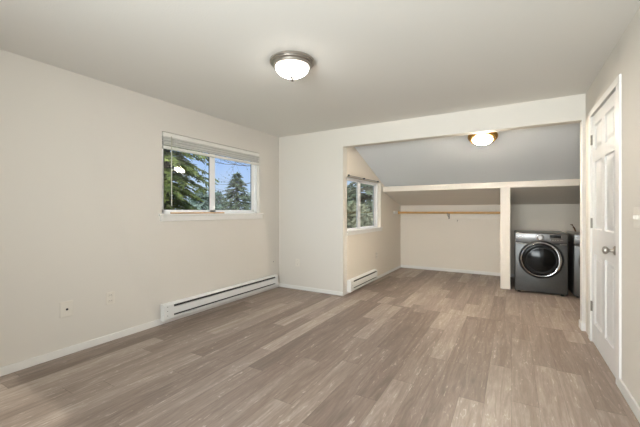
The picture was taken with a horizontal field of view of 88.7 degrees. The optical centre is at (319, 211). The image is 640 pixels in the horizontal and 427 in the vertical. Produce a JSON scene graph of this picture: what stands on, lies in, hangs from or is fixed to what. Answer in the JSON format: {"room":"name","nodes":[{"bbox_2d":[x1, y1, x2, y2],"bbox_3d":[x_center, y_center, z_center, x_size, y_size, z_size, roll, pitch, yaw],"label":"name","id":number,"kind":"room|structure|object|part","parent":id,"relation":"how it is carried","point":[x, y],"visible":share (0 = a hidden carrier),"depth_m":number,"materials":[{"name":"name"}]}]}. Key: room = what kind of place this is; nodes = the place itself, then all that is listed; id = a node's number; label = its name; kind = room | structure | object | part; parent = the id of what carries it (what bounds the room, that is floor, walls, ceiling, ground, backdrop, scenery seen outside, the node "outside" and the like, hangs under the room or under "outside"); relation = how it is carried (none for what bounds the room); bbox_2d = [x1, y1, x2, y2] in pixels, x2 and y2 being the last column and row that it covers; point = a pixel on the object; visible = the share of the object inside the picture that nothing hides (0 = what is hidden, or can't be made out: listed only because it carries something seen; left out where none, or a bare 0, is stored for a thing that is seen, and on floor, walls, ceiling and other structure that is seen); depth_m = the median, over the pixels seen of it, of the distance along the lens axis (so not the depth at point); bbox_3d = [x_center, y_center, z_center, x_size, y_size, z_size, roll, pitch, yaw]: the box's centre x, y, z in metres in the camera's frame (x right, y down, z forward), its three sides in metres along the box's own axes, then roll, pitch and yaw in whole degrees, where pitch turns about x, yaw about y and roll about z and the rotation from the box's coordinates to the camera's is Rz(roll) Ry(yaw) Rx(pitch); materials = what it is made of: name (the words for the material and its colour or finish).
{"room":"laundry room","nodes":[
{"label":"laundry room","id":0,"kind":"room"},
{"bbox_2d":[0,49,278,367],"bbox_3d":[-2.055,-0.030,3.101,0.150,2.500,5.470,0,0,30],"label":"wall","id":1,"kind":"structure","parent":0,"point":[81,155],"depth_m":2.98,"materials":[{"name":"beige paint"}]},
{"bbox_2d":[60,300,72,317],"bbox_3d":[-2.150,0.829,2.780,0.011,0.133,0.096,0,0,30],"label":"outlet","id":2,"kind":"object","parent":1,"relation":"attached to","point":[66,307],"visible":1,"depth_m":2.78,"materials":[{"name":"beige plastic"}]},
{"bbox_2d":[106,291,114,304],"bbox_3d":[-1.973,0.818,3.084,0.009,0.118,0.075,0,0,30],"label":"electrical outlet","id":3,"kind":"object","parent":1,"relation":"attached to","point":[110,296],"visible":1,"depth_m":3.08,"materials":[{"name":"beige plastic"}]},
{"bbox_2d":[0,283,278,376],"bbox_3d":[-1.990,1.188,3.051,0.013,0.065,5.250,0,0,30],"label":"baseboard","id":4,"kind":"structure","parent":1,"relation":"attached to","point":[11,368],"depth_m":2.92,"materials":[{"name":"white paint"}]},
{"bbox_2d":[158,140,263,221],"bbox_3d":[-1.333,-0.386,4.258,0.131,0.992,1.695,0,0,30],"label":"window","id":5,"kind":"structure","parent":1,"relation":"in","point":[252,213],"depth_m":4.21,"materials":[{"name":"white plastic"}]},
{"bbox_3d":[-1.560,-0.420,3.922,0.022,0.864,0.756,0,0,30],"label":"sash","id":6,"kind":"part","parent":5,"relation":"part of","materials":[{"name":"clear glass"}]},
{"bbox_2d":[170,212,223,213],"bbox_3d":[-1.477,0.019,4.020,0.017,0.017,0.790,0,0,30],"label":"wooden dowel","id":7,"kind":"object","parent":5,"relation":"on","point":[170,212],"visible":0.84,"depth_m":3.94,"materials":[{"name":"beige wood"}]},
{"bbox_3d":[-1.376,-0.420,4.262,0.053,0.924,1.604,0,0,30],"label":"frame","id":8,"kind":"part","parent":5,"relation":"part of","materials":[{"name":"white plastic"}]},
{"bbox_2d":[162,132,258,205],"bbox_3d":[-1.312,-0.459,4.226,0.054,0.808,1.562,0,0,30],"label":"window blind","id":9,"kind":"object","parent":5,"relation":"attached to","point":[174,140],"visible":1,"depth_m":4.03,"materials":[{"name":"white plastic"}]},
{"bbox_3d":[-1.317,-0.701,4.229,0.034,0.034,1.554,0,0,30],"label":"rail","id":10,"kind":"part","parent":9,"relation":"part of","materials":[{"name":"white plastic"}]},
{"bbox_3d":[-1.328,0.069,4.254,0.118,0.082,1.695,0,0,30],"label":"sill","id":11,"kind":"part","parent":5,"relation":"part of","materials":[{"name":"white paint"}]},
{"bbox_3d":[-1.201,-0.420,4.565,0.022,0.864,0.830,0,0,30],"label":"sash","id":12,"kind":"part","parent":5,"relation":"part of","materials":[{"name":"clear glass"}]},
{"bbox_2d":[161,274,277,321],"bbox_3d":[-1.185,1.087,4.342,0.068,0.177,1.960,0,0,30],"label":"baseboard heater","id":13,"kind":"object","parent":1,"relation":"attached to","point":[170,310],"visible":1,"depth_m":4.07,"materials":[{"name":"white metal"}]},
{"bbox_2d":[0,267,639,426],"bbox_3d":[0.746,1.270,3.099,5.050,0.100,8.300,0,0,30],"label":"floor","id":14,"kind":"structure","parent":0,"point":[408,347],"depth_m":2.56,"materials":[{"name":"plastic"}]},
{"bbox_2d":[514,230,567,295],"bbox_3d":[3.418,0.770,5.117,0.656,0.900,0.793,0,0,30],"label":"dryer","id":15,"kind":"object","parent":14,"relation":"on","point":[540,257],"visible":1,"depth_m":4.80,"materials":[{"name":"metal"}]},
{"bbox_3d":[3.229,0.708,4.789,0.484,0.484,0.035,0,0,30],"label":"door glass","id":16,"kind":"part","parent":15,"relation":"part of","materials":[{"name":"black glass"}]},
{"bbox_3d":[3.431,0.396,5.138,0.656,0.152,0.744,0,0,30],"label":"control panel","id":17,"kind":"part","parent":15,"relation":"part of","materials":[{"name":"grey metal"}]},
{"bbox_3d":[3.242,0.708,4.810,0.556,0.556,0.030,0,0,30],"label":"door","id":18,"kind":"part","parent":15,"relation":"part of","materials":[{"name":"black glass"}]},
{"bbox_2d":[566,231,579,297],"bbox_3d":[4.037,0.770,4.754,0.656,0.900,0.793,0,0,30],"label":"washing machine","id":19,"kind":"object","parent":14,"relation":"on","point":[573,237],"visible":0.11,"depth_m":4.63,"materials":[{"name":"metal"}]},
{"bbox_3d":[4.049,0.396,4.776,0.656,0.152,0.744,0,0,30],"label":"control panel","id":20,"kind":"part","parent":19,"relation":"part of","materials":[{"name":"grey metal"}]},
{"bbox_2d":[0,0,639,136],"bbox_3d":[-0.316,-1.240,2.081,4.182,0.080,5.470,0,0,30],"label":"ceiling","id":21,"kind":"structure","parent":0,"point":[376,61],"depth_m":2.42,"materials":[{"name":"white paint"}]},
{"bbox_2d":[270,50,314,81],"bbox_3d":[-0.222,-1.117,2.616,0.356,0.165,0.356,0,0,30],"label":"ceiling light","id":22,"kind":"object","parent":21,"relation":"attached to","point":[290,64],"visible":1,"depth_m":2.52,"materials":[{"name":"white glass"}]},
{"bbox_3d":[-0.222,-1.109,2.616,0.268,0.086,0.268,0,0,30],"label":"lamp shade","id":23,"kind":"part","parent":22,"relation":"part of","materials":[{"name":"white glass"}]},
{"bbox_2d":[347,147,400,293],"bbox_3d":[1.051,-0.030,6.090,0.150,2.500,2.830,0,0,30],"label":"wall","id":24,"kind":"structure","parent":0,"point":[362,249],"depth_m":5.83,"materials":[{"name":"beige paint"}]},
{"bbox_2d":[343,147,346,295],"bbox_3d":[0.365,0.142,4.784,0.004,2.155,0.123,0,0,30],"label":"trim","id":25,"kind":"structure","parent":24,"relation":"attached to","point":[344,148],"depth_m":4.76,"materials":[{"name":"beige paint"}]},
{"bbox_2d":[347,269,376,292],"bbox_3d":[0.702,1.103,5.278,0.068,0.177,1.085,0,0,30],"label":"baseboard heater","id":26,"kind":"object","parent":24,"relation":"attached to","point":[354,283],"visible":1,"depth_m":5.13,"materials":[{"name":"white metal"}]},
{"bbox_2d":[347,177,382,235],"bbox_3d":[0.732,-0.086,5.494,0.133,0.892,1.502,0,0,30],"label":"window","id":27,"kind":"structure","parent":24,"relation":"in","point":[366,229],"depth_m":5.46,"materials":[{"name":"white plastic"}]},
{"bbox_3d":[0.504,-0.113,5.157,0.022,0.779,0.616,0,0,30],"label":"sash","id":28,"kind":"part","parent":27,"relation":"part of","materials":[{"name":"white plastic"}]},
{"bbox_3d":[0.739,0.326,5.491,0.118,0.068,1.500,0,0,30],"label":"sill","id":29,"kind":"part","parent":27,"relation":"part of","materials":[{"name":"white paint"}]},
{"bbox_3d":[0.818,-0.113,5.723,0.022,0.779,0.850,0,0,30],"label":"sash","id":30,"kind":"part","parent":27,"relation":"part of","materials":[{"name":"white plastic"}]},
{"bbox_2d":[374,265,400,280],"bbox_3d":[1.359,1.195,6.455,0.012,0.050,1.590,0,0,30],"label":"baseboard","id":31,"kind":"structure","parent":24,"relation":"attached to","point":[398,267],"depth_m":6.41,"materials":[{"name":"white paint"}]},
{"bbox_2d":[383,179,579,191],"bbox_3d":[2.772,-0.415,5.318,3.600,0.097,0.140,0,0,30],"label":"trim","id":32,"kind":"structure","parent":24,"relation":"attached to","point":[566,182],"depth_m":5.27,"materials":[{"name":"white wood"}]},
{"bbox_2d":[279,94,585,322],"bbox_3d":[1.397,-0.030,4.177,5.017,2.500,0.120,0,0,30],"label":"wall","id":33,"kind":"structure","parent":0,"point":[310,164],"depth_m":4.81,"materials":[{"name":"beige paint"}]},
{"bbox_2d":[279,283,342,295],"bbox_3d":[-0.172,1.192,5.021,1.155,0.055,0.013,0,0,30],"label":"baseboard","id":34,"kind":"structure","parent":33,"relation":"attached to","point":[280,284],"depth_m":4.98,"materials":[{"name":"white paint"}]},
{"bbox_2d":[581,323,585,330],"bbox_3d":[2.688,1.180,3.343,0.037,0.080,0.014,0,0,30],"label":"baseboard","id":35,"kind":"structure","parent":33,"relation":"attached to","point":[583,325],"depth_m":3.34,"materials":[{"name":"white paint"}]},
{"bbox_2d":[355,123,579,186],"bbox_3d":[2.349,-0.820,4.645,3.850,0.746,1.790,0,0,30],"label":"ceiling","id":36,"kind":"structure","parent":0,"point":[547,152],"depth_m":4.76,"materials":[{"name":"white paint"}]},
{"bbox_2d":[468,132,497,145],"bbox_3d":[2.089,-0.937,4.208,0.334,0.177,0.347,0,0,-35],"label":"ceiling light","id":37,"kind":"object","parent":36,"relation":"attached to","point":[480,139],"visible":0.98,"depth_m":4.15,"materials":[{"name":"white glass"}]},
{"bbox_3d":[2.078,-0.900,4.190,0.235,0.047,0.235,0,-20,30],"label":"lamp shade","id":38,"kind":"part","parent":37,"relation":"part of","materials":[{"name":"white glass"}]},
{"bbox_2d":[384,186,579,205],"bbox_3d":[3.032,-0.271,5.810,3.850,0.338,1.210,0,0,30],"label":"ceiling","id":39,"kind":"structure","parent":0,"point":[559,194],"depth_m":5.75,"materials":[{"name":"beige paint"}]},
{"bbox_2d":[401,204,579,273],"bbox_3d":[3.325,0.370,6.310,3.850,1.700,0.150,0,0,30],"label":"wall","id":40,"kind":"structure","parent":0,"point":[462,244],"depth_m":6.43,"materials":[{"name":"beige paint"}]},
{"bbox_2d":[401,214,499,218],"bbox_3d":[2.589,0.081,6.643,1.917,0.146,0.020,0,0,30],"label":"cleat","id":41,"kind":"object","parent":40,"relation":"attached to","point":[412,216],"visible":0.54,"depth_m":6.59,"materials":[{"name":"white wood"}]},
{"bbox_2d":[401,265,499,275],"bbox_3d":[2.589,1.190,6.647,1.938,0.060,0.013,0,0,30],"label":"baseboard","id":42,"kind":"structure","parent":40,"relation":"attached to","point":[403,266],"depth_m":6.59,"materials":[{"name":"white paint"}]},
{"bbox_2d":[586,7,639,406],"bbox_3d":[1.418,-0.030,1.023,0.120,2.500,5.400,0,0,30],"label":"wall","id":43,"kind":"structure","parent":0,"point":[624,59],"depth_m":2.11,"materials":[{"name":"beige paint"}]},
{"bbox_2d":[580,120,582,322],"bbox_3d":[2.716,0.107,3.404,0.004,2.085,0.124,0,0,30],"label":"trim","id":44,"kind":"structure","parent":43,"relation":"attached to","point":[581,122],"depth_m":3.39,"materials":[{"name":"white paint"}]},
{"bbox_2d":[588,74,621,387],"bbox_3d":[2.315,0.139,2.697,0.126,2.162,1.045,0,0,30],"label":"door","id":45,"kind":"structure","parent":43,"relation":"in","point":[605,118],"depth_m":2.63,"materials":[{"name":"white paint"}]},
{"bbox_3d":[2.105,0.285,2.388,0.077,0.068,0.068,0,0,30],"label":"knob","id":46,"kind":"part","parent":45,"relation":"part of","materials":[{"name":"silver metal"}]},
{"bbox_2d":[619,379,639,422],"bbox_3d":[1.050,1.183,0.529,0.014,0.075,3.975,0,0,30],"label":"baseboard","id":47,"kind":"structure","parent":43,"relation":"attached to","point":[632,403],"depth_m":2.04,"materials":[{"name":"white paint"}]},
{"bbox_2d":[633,207,639,227],"bbox_3d":[1.882,0.037,1.951,0.018,0.121,0.120,0,0,30],"label":"light switch","id":48,"kind":"object","parent":43,"relation":"attached to","point":[636,211],"visible":1,"depth_m":1.95,"materials":[{"name":"beige plastic"}]},
{"bbox_3d":[3.202,0.420,5.642,0.127,1.600,1.126,0,0,30],"label":"wall","id":49,"kind":"structure","parent":0,"visible":0},
{"bbox_2d":[398,211,499,218],"bbox_3d":[2.533,0.074,6.528,1.921,0.161,0.237,0,0,30],"label":"closet rod","id":50,"kind":"object","parent":49,"relation":"attached to","point":[399,212],"visible":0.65,"depth_m":6.45,"materials":[{"name":"brown wood"}]},
{"bbox_3d":[2.491,0.027,6.457,1.893,0.042,0.042,0,0,30],"label":"rod","id":51,"kind":"part","parent":50,"relation":"part of","materials":[{"name":"brown wood"}]},
{"bbox_2d":[500,188,509,288],"bbox_3d":[2.919,0.426,5.161,0.136,1.588,0.022,0,0,30],"label":"trim","id":52,"kind":"structure","parent":49,"relation":"attached to","point":[504,192],"depth_m":5.15,"materials":[{"name":"white wood"}]},
{"label":"outside","id":53,"kind":"structure","parent":0,"visible":0},
{"bbox_3d":[-21.246,4.220,41.450,71.400,0.200,110.000,0,0,30],"label":"ground","id":54,"kind":"structure","parent":53,"visible":0},
{"bbox_2d":[164,143,218,209],"bbox_3d":[-4.882,-1.626,10.410,3.276,11.495,3.364,0,0,-22],"label":"conifer tree","id":55,"kind":"object","parent":54,"relation":"on","point":[179,164],"visible":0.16,"depth_m":10.28,"materials":[{"name":"green plant"}]},
{"bbox_2d":[187,190,216,209],"bbox_3d":[-10.984,1.440,31.131,8.324,7.610,8.880,0,0,-6],"label":"conifer tree","id":56,"kind":"object","parent":54,"relation":"on","point":[200,205],"visible":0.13,"depth_m":30.52,"materials":[{"name":"green plant"}]},
{"bbox_2d":[205,190,231,209],"bbox_3d":[-13.248,1.144,42.429,10.699,7.769,10.880,0,0,-18],"label":"conifer tree","id":57,"kind":"object","parent":54,"relation":"on","point":[217,192],"visible":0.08,"depth_m":41.67,"materials":[{"name":"green plant"}]},
{"bbox_2d":[201,155,249,209],"bbox_3d":[-4.464,-1.927,16.140,4.204,12.106,4.623,0,0,22],"label":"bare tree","id":58,"kind":"object","parent":54,"relation":"on","point":[218,155],"visible":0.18,"depth_m":16.53,"materials":[{"name":"green plant"}]},
{"bbox_2d":[218,172,249,209],"bbox_3d":[-6.013,0.990,23.140,7.165,7.675,7.595,0,0,-44],"label":"conifer tree","id":59,"kind":"object","parent":54,"relation":"on","point":[238,196],"visible":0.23,"depth_m":22.96,"materials":[{"name":"green plant"}]},
{"bbox_2d":[347,185,361,202],"bbox_3d":[2.180,1.403,20.871,5.058,6.514,4.958,0,0,44],"label":"conifer tree","id":60,"kind":"object","parent":54,"relation":"on","point":[352,186],"visible":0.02,"depth_m":20.70,"materials":[{"name":"green plant"}]},
{"bbox_2d":[347,200,372,227],"bbox_3d":[0.773,1.911,8.441,1.914,4.428,2.049,0,0,30],"label":"leafy shrub","id":61,"kind":"object","parent":54,"relation":"on","point":[351,208],"visible":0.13,"depth_m":8.14,"materials":[{"name":"green plant"}]},
{"bbox_2d":[347,182,372,214],"bbox_3d":[2.148,-0.059,14.920,4.008,8.482,3.708,0,0,42],"label":"conifer tree","id":62,"kind":"object","parent":54,"relation":"on","point":[368,189],"visible":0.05,"depth_m":14.43,"materials":[{"name":"green plant"}]},
{"bbox_2d":[362,211,372,225],"bbox_3d":[1.480,2.012,10.726,2.381,4.229,2.386,0,0,30],"label":"leafy shrub","id":63,"kind":"object","parent":54,"relation":"on","point":[369,211],"visible":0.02,"depth_m":10.41,"materials":[{"name":"green plant"}]}
]}

